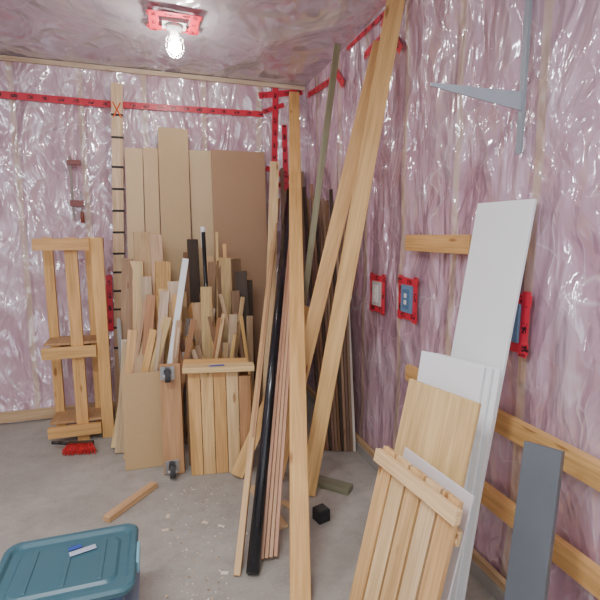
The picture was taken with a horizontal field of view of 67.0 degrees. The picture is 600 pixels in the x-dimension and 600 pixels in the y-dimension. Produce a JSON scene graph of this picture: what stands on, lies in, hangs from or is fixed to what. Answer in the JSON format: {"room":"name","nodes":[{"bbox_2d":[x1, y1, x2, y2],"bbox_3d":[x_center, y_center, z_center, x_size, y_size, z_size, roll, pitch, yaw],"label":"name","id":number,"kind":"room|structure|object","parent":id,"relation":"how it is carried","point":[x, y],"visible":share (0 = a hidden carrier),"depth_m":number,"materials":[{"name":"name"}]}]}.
{"room":"basement storage room","nodes":[
{"label":"basement storage room","id":0,"kind":"room"},
{"bbox_2d":[0,60,304,423],"bbox_3d":[-1.867,-0.450,3.893,4.010,2.980,0.037,-3,9,-17],"label":"wall","id":1,"kind":"structure","parent":0,"point":[37,138],"depth_m":3.85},
{"bbox_2d":[0,401,114,422],"bbox_3d":[-1.880,0.971,4.057,3.960,0.090,0.028,-3,9,-17],"label":"trim","id":2,"kind":"structure","parent":1,"relation":"attached to","point":[49,412],"depth_m":3.91,"materials":[{"name":"brown wood"}]},
{"bbox_2d":[67,156,84,222],"bbox_3d":[-1.866,-0.918,3.775,0.102,0.540,0.034,-3,9,-17],"label":"clamp","id":3,"kind":"object","parent":1,"relation":"attached to","point":[73,203],"visible":1,"depth_m":3.77,"materials":[{"name":"metal"}]},
{"bbox_2d":[106,275,113,330],"bbox_3d":[-1.680,0.030,4.000,0.060,0.501,0.001,-3,9,-17],"label":"tape","id":4,"kind":"object","parent":1,"relation":"attached to","point":[109,295],"visible":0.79,"depth_m":4.00,"materials":[{"name":"red plastic"}]},
{"bbox_2d":[0,88,302,189],"bbox_3d":[-1.729,-1.406,3.775,3.685,1.008,0.006,-3,9,-17],"label":"tape","id":5,"kind":"object","parent":1,"relation":"attached to","point":[275,93],"visible":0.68,"depth_m":4.04,"materials":[{"name":"red plastic"}]},
{"bbox_2d":[0,55,304,90],"bbox_3d":[-1.862,-1.899,3.653,4.000,0.036,0.020,-3,9,-17],"label":"trim","id":6,"kind":"structure","parent":1,"relation":"attached to","point":[2,57],"depth_m":3.82,"materials":[{"name":"brown wood"}]},
{"bbox_2d":[0,0,386,85],"bbox_3d":[-0.610,-1.383,-0.246,4.010,0.049,8.280,-3,9,-17],"label":"ceiling","id":7,"kind":"structure","parent":0,"point":[290,42],"depth_m":3.18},
{"bbox_2d":[146,9,201,58],"bbox_3d":[-0.828,-1.711,2.991,0.342,0.226,0.291,-3,9,-17],"label":"ceiling light","id":8,"kind":"object","parent":7,"relation":"attached to","point":[174,25],"visible":1,"depth_m":2.95,"materials":[{"name":"glass"}]},
{"bbox_2d":[0,397,495,599],"bbox_3d":[-0.610,1.640,0.189,4.130,0.100,8.400,-3,9,-17],"label":"floor","id":9,"kind":"structure","parent":0,"point":[45,492],"depth_m":2.62,"materials":[{"name":"concrete"}]},
{"bbox_2d":[31,237,113,440],"bbox_3d":[-1.747,0.303,3.575,0.462,1.580,0.356,-3,9,-17],"label":"frame","id":10,"kind":"object","parent":9,"relation":"on","point":[77,346],"visible":0.99,"depth_m":3.50,"materials":[{"name":"brown wood"}]},
{"bbox_2d":[51,440,95,455],"bbox_3d":[-1.677,1.094,3.362,0.351,0.068,0.131,-1,8,-5],"label":"brush","id":11,"kind":"object","parent":9,"relation":"on","point":[85,446],"visible":1,"depth_m":3.35,"materials":[{"name":"plastic"}]},
{"bbox_2d":[111,82,124,415],"bbox_3d":[-1.556,-0.376,3.891,0.203,2.834,0.081,-3,9,-17],"label":"pole","id":12,"kind":"object","parent":9,"relation":"on","point":[116,88],"visible":0.84,"depth_m":3.83,"materials":[{"name":"brown wood"}]},
{"bbox_2d":[103,481,156,522],"bbox_3d":[-1.010,1.206,2.723,0.050,0.036,0.397,4,9,23],"label":"wood offcut","id":13,"kind":"object","parent":9,"relation":"on","point":[144,491],"visible":1,"depth_m":2.69,"materials":[{"name":"beige wood"}]},
{"bbox_2d":[125,571,139,599],"bbox_3d":[-0.857,1.266,1.710,0.480,0.207,0.380,-3,9,-17],"label":"clear storage bin","id":14,"kind":"object","parent":9,"relation":"on","point":[133,594],"visible":0.11,"depth_m":1.79,"materials":[{"name":"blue plastic"}]},
{"bbox_2d":[0,523,140,599],"bbox_3d":[-0.857,1.066,1.681,0.504,0.194,0.388,-3,9,-17],"label":"storage tote","id":15,"kind":"object","parent":14,"relation":"on","point":[44,568],"visible":1,"depth_m":1.66,"materials":[{"name":"plastic"}]},
{"bbox_2d":[68,544,96,556],"bbox_3d":[-0.839,0.956,1.747,0.095,0.008,0.050,-5,10,-32],"label":"utility knife","id":16,"kind":"object","parent":15,"relation":"on","point":[73,553],"visible":1,"depth_m":1.74,"materials":[{"name":"plastic"}]},
{"bbox_2d":[125,147,144,260],"bbox_3d":[-1.395,-0.118,3.892,0.140,2.323,0.229,-1,8,-5],"label":"strip","id":17,"kind":"object","parent":9,"relation":"on","point":[134,191],"visible":0.42,"depth_m":3.83,"materials":[{"name":"brown wood"}]},
{"bbox_2d":[121,371,163,470],"bbox_3d":[-1.081,0.831,3.128,0.260,0.662,0.088,-3,9,-17],"label":"panel","id":18,"kind":"object","parent":9,"relation":"on","point":[141,395],"visible":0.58,"depth_m":3.12,"materials":[{"name":"brown wood"}]},
{"bbox_2d":[143,147,159,233],"bbox_3d":[-1.263,-0.129,3.938,0.120,2.332,0.208,-1,8,-8],"label":"strip","id":19,"kind":"object","parent":9,"relation":"on","point":[150,155],"visible":0.42,"depth_m":3.87,"materials":[{"name":"brown wood"}]},
{"bbox_2d":[159,363,184,478],"bbox_3d":[-0.851,0.803,3.026,0.139,0.746,0.274,-3,9,-17],"label":"dolly","id":20,"kind":"object","parent":9,"relation":"on","point":[170,374],"visible":1,"depth_m":3.03,"materials":[{"name":"brown wood"}]},
{"bbox_2d":[157,127,190,280],"bbox_3d":[-1.068,-0.218,3.954,0.270,2.503,0.223,-3,9,-17],"label":"wooden board","id":21,"kind":"object","parent":9,"relation":"on","point":[173,154],"visible":0.46,"depth_m":3.90,"materials":[{"name":"beige wood"}]},
{"bbox_2d":[111,227,259,458],"bbox_3d":[-0.902,0.266,3.555,1.153,1.664,0.733,-3,9,-17],"label":"pile","id":22,"kind":"object","parent":9,"relation":"on","point":[163,320],"visible":0.53,"depth_m":3.55,"materials":[{"name":"brown wood"}]},
{"bbox_2d":[189,150,215,308],"bbox_3d":[-0.842,-0.148,4.071,0.215,2.331,0.186,-3,9,-17],"label":"sheet","id":23,"kind":"object","parent":9,"relation":"on","point":[199,161],"visible":0.36,"depth_m":4.00,"materials":[{"name":"beige wood"}]},
{"bbox_2d":[162,482,249,599],"bbox_3d":[-0.479,1.275,2.358,0.457,0.002,1.169,-3,9,-17],"label":"wood shavings","id":24,"kind":"object","parent":9,"relation":"on","point":[168,515],"depth_m":2.38},
{"bbox_2d":[182,358,253,475],"bbox_3d":[-0.551,0.789,3.104,0.466,0.753,0.216,-2,8,-11],"label":"wooden crate","id":25,"kind":"object","parent":9,"relation":"on","point":[212,371],"visible":0.88,"depth_m":3.04,"materials":[{"name":"brown wood"}]},
{"bbox_2d":[211,150,266,406],"bbox_3d":[-0.524,-0.161,4.128,0.485,2.340,0.198,-3,9,-17],"label":"sheet","id":26,"kind":"object","parent":9,"relation":"on","point":[238,177],"visible":0.42,"depth_m":4.09,"materials":[{"name":"brown wood"}]},
{"bbox_2d":[234,198,279,575],"bbox_3d":[-0.247,0.186,3.147,0.055,1.932,2.326,0,8,2],"label":"wood trim strips","id":27,"kind":"object","parent":9,"relation":"on","point":[255,407],"visible":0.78,"depth_m":2.69,"materials":[{"name":"beige wood"}]},
{"bbox_2d":[246,188,288,574],"bbox_3d":[-0.159,0.145,3.150,0.062,2.032,2.373,0,8,3],"label":"drain pipe","id":28,"kind":"object","parent":9,"relation":"on","point":[255,541],"visible":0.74,"depth_m":2.63,"materials":[{"name":"plastic"}]},
{"bbox_2d":[250,485,288,529],"bbox_3d":[-0.196,1.220,2.689,0.070,0.018,0.465,-4,9,-26],"label":"wood offcut","id":29,"kind":"object","parent":9,"relation":"on","point":[283,524],"visible":0.3,"depth_m":2.53,"materials":[{"name":"beige wood"}]},
{"bbox_2d":[231,305,308,477],"bbox_3d":[-0.175,0.607,3.068,0.641,1.119,0.075,-5,10,-31],"label":"board","id":30,"kind":"object","parent":9,"relation":"on","point":[238,470],"visible":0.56,"depth_m":3.00,"materials":[{"name":"brown wood"}]},
{"bbox_2d":[262,161,278,400],"bbox_3d":[-0.240,-0.061,3.730,0.082,2.254,1.088,0,8,1],"label":"board","id":31,"kind":"object","parent":9,"relation":"on","point":[274,166],"visible":0.48,"depth_m":3.85,"materials":[{"name":"brown wood"}]},
{"bbox_2d":[260,242,288,559],"bbox_3d":[-0.093,0.235,2.893,0.085,1.908,1.644,1,8,4],"label":"boards","id":32,"kind":"object","parent":9,"relation":"on","point":[282,378],"visible":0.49,"depth_m":2.54,"materials":[{"name":"brown wood"}]},
{"bbox_2d":[281,500,289,509],"bbox_3d":[-0.034,1.225,2.656,0.206,0.018,0.040,8,11,43],"label":"wood offcut","id":33,"kind":"object","parent":9,"relation":"on","point":[286,504],"visible":0.38,"depth_m":2.69,"materials":[{"name":"beige wood"}]},
{"bbox_2d":[280,168,306,396],"bbox_3d":[-0.060,-0.136,4.378,0.228,2.220,0.115,-3,9,-17],"label":"boards","id":34,"kind":"object","parent":9,"relation":"on","point":[283,192],"visible":0.16,"depth_m":4.28,"materials":[{"name":"brown wood"}]},
{"bbox_2d":[289,92,310,599],"bbox_3d":[-0.026,-0.289,3.066,0.093,2.893,2.652,0,8,-1],"label":"board","id":35,"kind":"object","parent":9,"relation":"on","point":[300,573],"visible":1,"depth_m":2.54,"materials":[{"name":"brown wood"}]},
{"bbox_2d":[288,43,340,394],"bbox_3d":[0.070,-0.315,3.199,0.547,2.909,0.060,-7,11,-39],"label":"post","id":36,"kind":"object","parent":9,"relation":"on","point":[336,51],"visible":0.58,"depth_m":3.15,"materials":[{"name":"brown wood"}]},
{"bbox_2d":[312,503,329,524],"bbox_3d":[0.120,1.210,2.566,0.073,0.073,0.073,-5,10,-33],"label":"block","id":37,"kind":"object","parent":9,"relation":"on","point":[320,513],"visible":1,"depth_m":2.54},
{"bbox_2d":[271,40,378,477],"bbox_3d":[0.167,-0.193,2.866,0.767,2.762,0.062,-2,8,-14],"label":"board","id":38,"kind":"object","parent":9,"relation":"on","point":[346,184],"visible":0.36,"depth_m":2.83,"materials":[{"name":"brown wood"}]},
{"bbox_2d":[302,183,355,451],"bbox_3d":[0.216,0.112,3.462,0.258,1.991,0.577,-3,9,-17],"label":"wooden boards","id":39,"kind":"object","parent":9,"relation":"on","point":[340,436],"visible":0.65,"depth_m":3.38,"materials":[{"name":"brown wood"}]},
{"bbox_2d":[317,475,352,495],"bbox_3d":[0.191,1.179,2.902,0.283,0.038,0.090,4,9,27],"label":"pressure-treated offcut","id":40,"kind":"object","parent":9,"relation":"on","point":[327,483],"visible":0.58,"depth_m":2.86,"materials":[{"name":"brown wood"}]},
{"bbox_2d":[308,0,404,496],"bbox_3d":[0.292,-0.244,2.677,0.622,2.918,0.067,-3,9,-17],"label":"board","id":41,"kind":"object","parent":9,"relation":"on","point":[393,13],"visible":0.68,"depth_m":2.65,"materials":[{"name":"brown wood"}]},
{"bbox_2d":[349,446,463,599],"bbox_3d":[0.346,0.991,1.620,0.191,0.775,0.455,-4,9,-23],"label":"panel","id":42,"kind":"object","parent":9,"relation":"on","point":[411,532],"visible":1,"depth_m":1.60,"materials":[{"name":"brown wood"}]},
{"bbox_2d":[394,379,481,487],"bbox_3d":[0.451,0.855,1.768,0.262,1.003,0.341,-5,10,-32],"label":"plywood panel","id":43,"kind":"object","parent":9,"relation":"on","point":[439,426],"visible":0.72,"depth_m":1.73,"materials":[{"name":"brown wood"}]},
{"bbox_2d":[403,447,473,599],"bbox_3d":[0.401,0.993,1.633,0.182,0.791,0.369,-4,9,-23],"label":"sheet","id":44,"kind":"object","parent":9,"relation":"on","point":[443,480],"visible":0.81,"depth_m":1.48,"materials":[{"name":"white plastic"}]},
{"bbox_2d":[417,351,501,599],"bbox_3d":[0.582,0.794,1.902,0.248,1.099,0.349,-6,10,-35],"label":"white board","id":45,"kind":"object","parent":9,"relation":"on","point":[480,383],"depth_m":1.78,"materials":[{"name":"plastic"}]},
{"bbox_2d":[451,199,536,491],"bbox_3d":[0.719,0.459,1.939,0.299,1.737,0.292,-4,9,-23],"label":"panel","id":46,"kind":"object","parent":9,"relation":"on","point":[501,234],"visible":0.56,"depth_m":1.87,"materials":[{"name":"white wood"}]},
{"bbox_2d":[504,441,564,599],"bbox_3d":[0.740,0.946,1.481,0.123,0.905,0.315,6,10,37],"label":"board","id":47,"kind":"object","parent":9,"relation":"on","point":[539,487],"depth_m":1.49,"materials":[{"name":"wood"}]},
{"bbox_2d":[305,0,599,599],"bbox_3d":[1.321,0.028,0.576,0.041,2.980,8.280,-3,9,-17],"label":"wall","id":48,"kind":"structure","parent":0,"point":[441,154],"depth_m":2.04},
{"bbox_2d":[308,10,402,97],"bbox_3d":[0.359,-1.698,3.316,0.002,0.330,1.902,-3,9,-17],"label":"tape","id":49,"kind":"object","parent":48,"relation":"attached to","point":[367,52],"visible":0.66,"depth_m":3.11,"materials":[{"name":"red plastic"}]},
{"bbox_2d":[369,272,385,315],"bbox_3d":[0.511,-0.044,3.040,0.019,0.271,0.226,-3,9,-17],"label":"electrical outlet box","id":50,"kind":"object","parent":48,"relation":"attached to","point":[377,282],"visible":1,"depth_m":3.02,"materials":[{"name":"plastic"}]},
{"bbox_2d":[306,384,505,599],"bbox_3d":[1.283,1.456,0.769,0.036,0.099,8.280,-3,9,-17],"label":"trim","id":51,"kind":"structure","parent":48,"relation":"attached to","point":[489,577],"depth_m":2.12,"materials":[{"name":"brown wood"}]},
{"bbox_2d":[397,275,418,323],"bbox_3d":[0.627,-0.007,2.675,0.019,0.271,0.226,-3,9,-17],"label":"electrical outlet box","id":52,"kind":"object","parent":48,"relation":"attached to","point":[408,288],"visible":1,"depth_m":2.65,"materials":[{"name":"plastic"}]},
{"bbox_2d":[405,235,471,253],"bbox_3d":[0.706,-0.293,2.346,0.038,0.090,0.560,-3,9,-17],"label":"board","id":53,"kind":"object","parent":48,"relation":"attached to","point":[455,244],"visible":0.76,"depth_m":2.29,"materials":[{"name":"brown wood"}]},
{"bbox_2d":[430,0,532,153],"bbox_3d":[0.680,-1.100,1.676,0.425,1.060,0.024,-3,9,-17],"label":"shelf bracket","id":54,"kind":"object","parent":48,"relation":"attached to","point":[516,100],"visible":1,"depth_m":1.75,"materials":[{"name":"metal"}]},
{"bbox_2d":[405,364,599,491],"bbox_3d":[0.889,0.537,1.883,0.038,0.090,1.670,-3,9,-17],"label":"board","id":55,"kind":"object","parent":48,"relation":"attached to","point":[579,464],"visible":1,"depth_m":1.70,"materials":[{"name":"brown wood"}]},
{"bbox_2d":[509,291,531,357],"bbox_3d":[0.874,0.089,1.904,0.019,0.271,0.226,-3,9,-17],"label":"electrical outlet box","id":56,"kind":"object","parent":48,"relation":"attached to","point":[519,340],"visible":0.29,"depth_m":1.84,"materials":[{"name":"plastic"}]},
{"bbox_2d":[481,481,599,599],"bbox_3d":[0.978,0.943,1.658,0.038,0.090,1.280,-3,9,-17],"label":"board","id":57,"kind":"object","parent":48,"relation":"attached to","point":[582,569],"visible":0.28,"depth_m":1.65,"materials":[{"name":"brown wood"}]}
]}

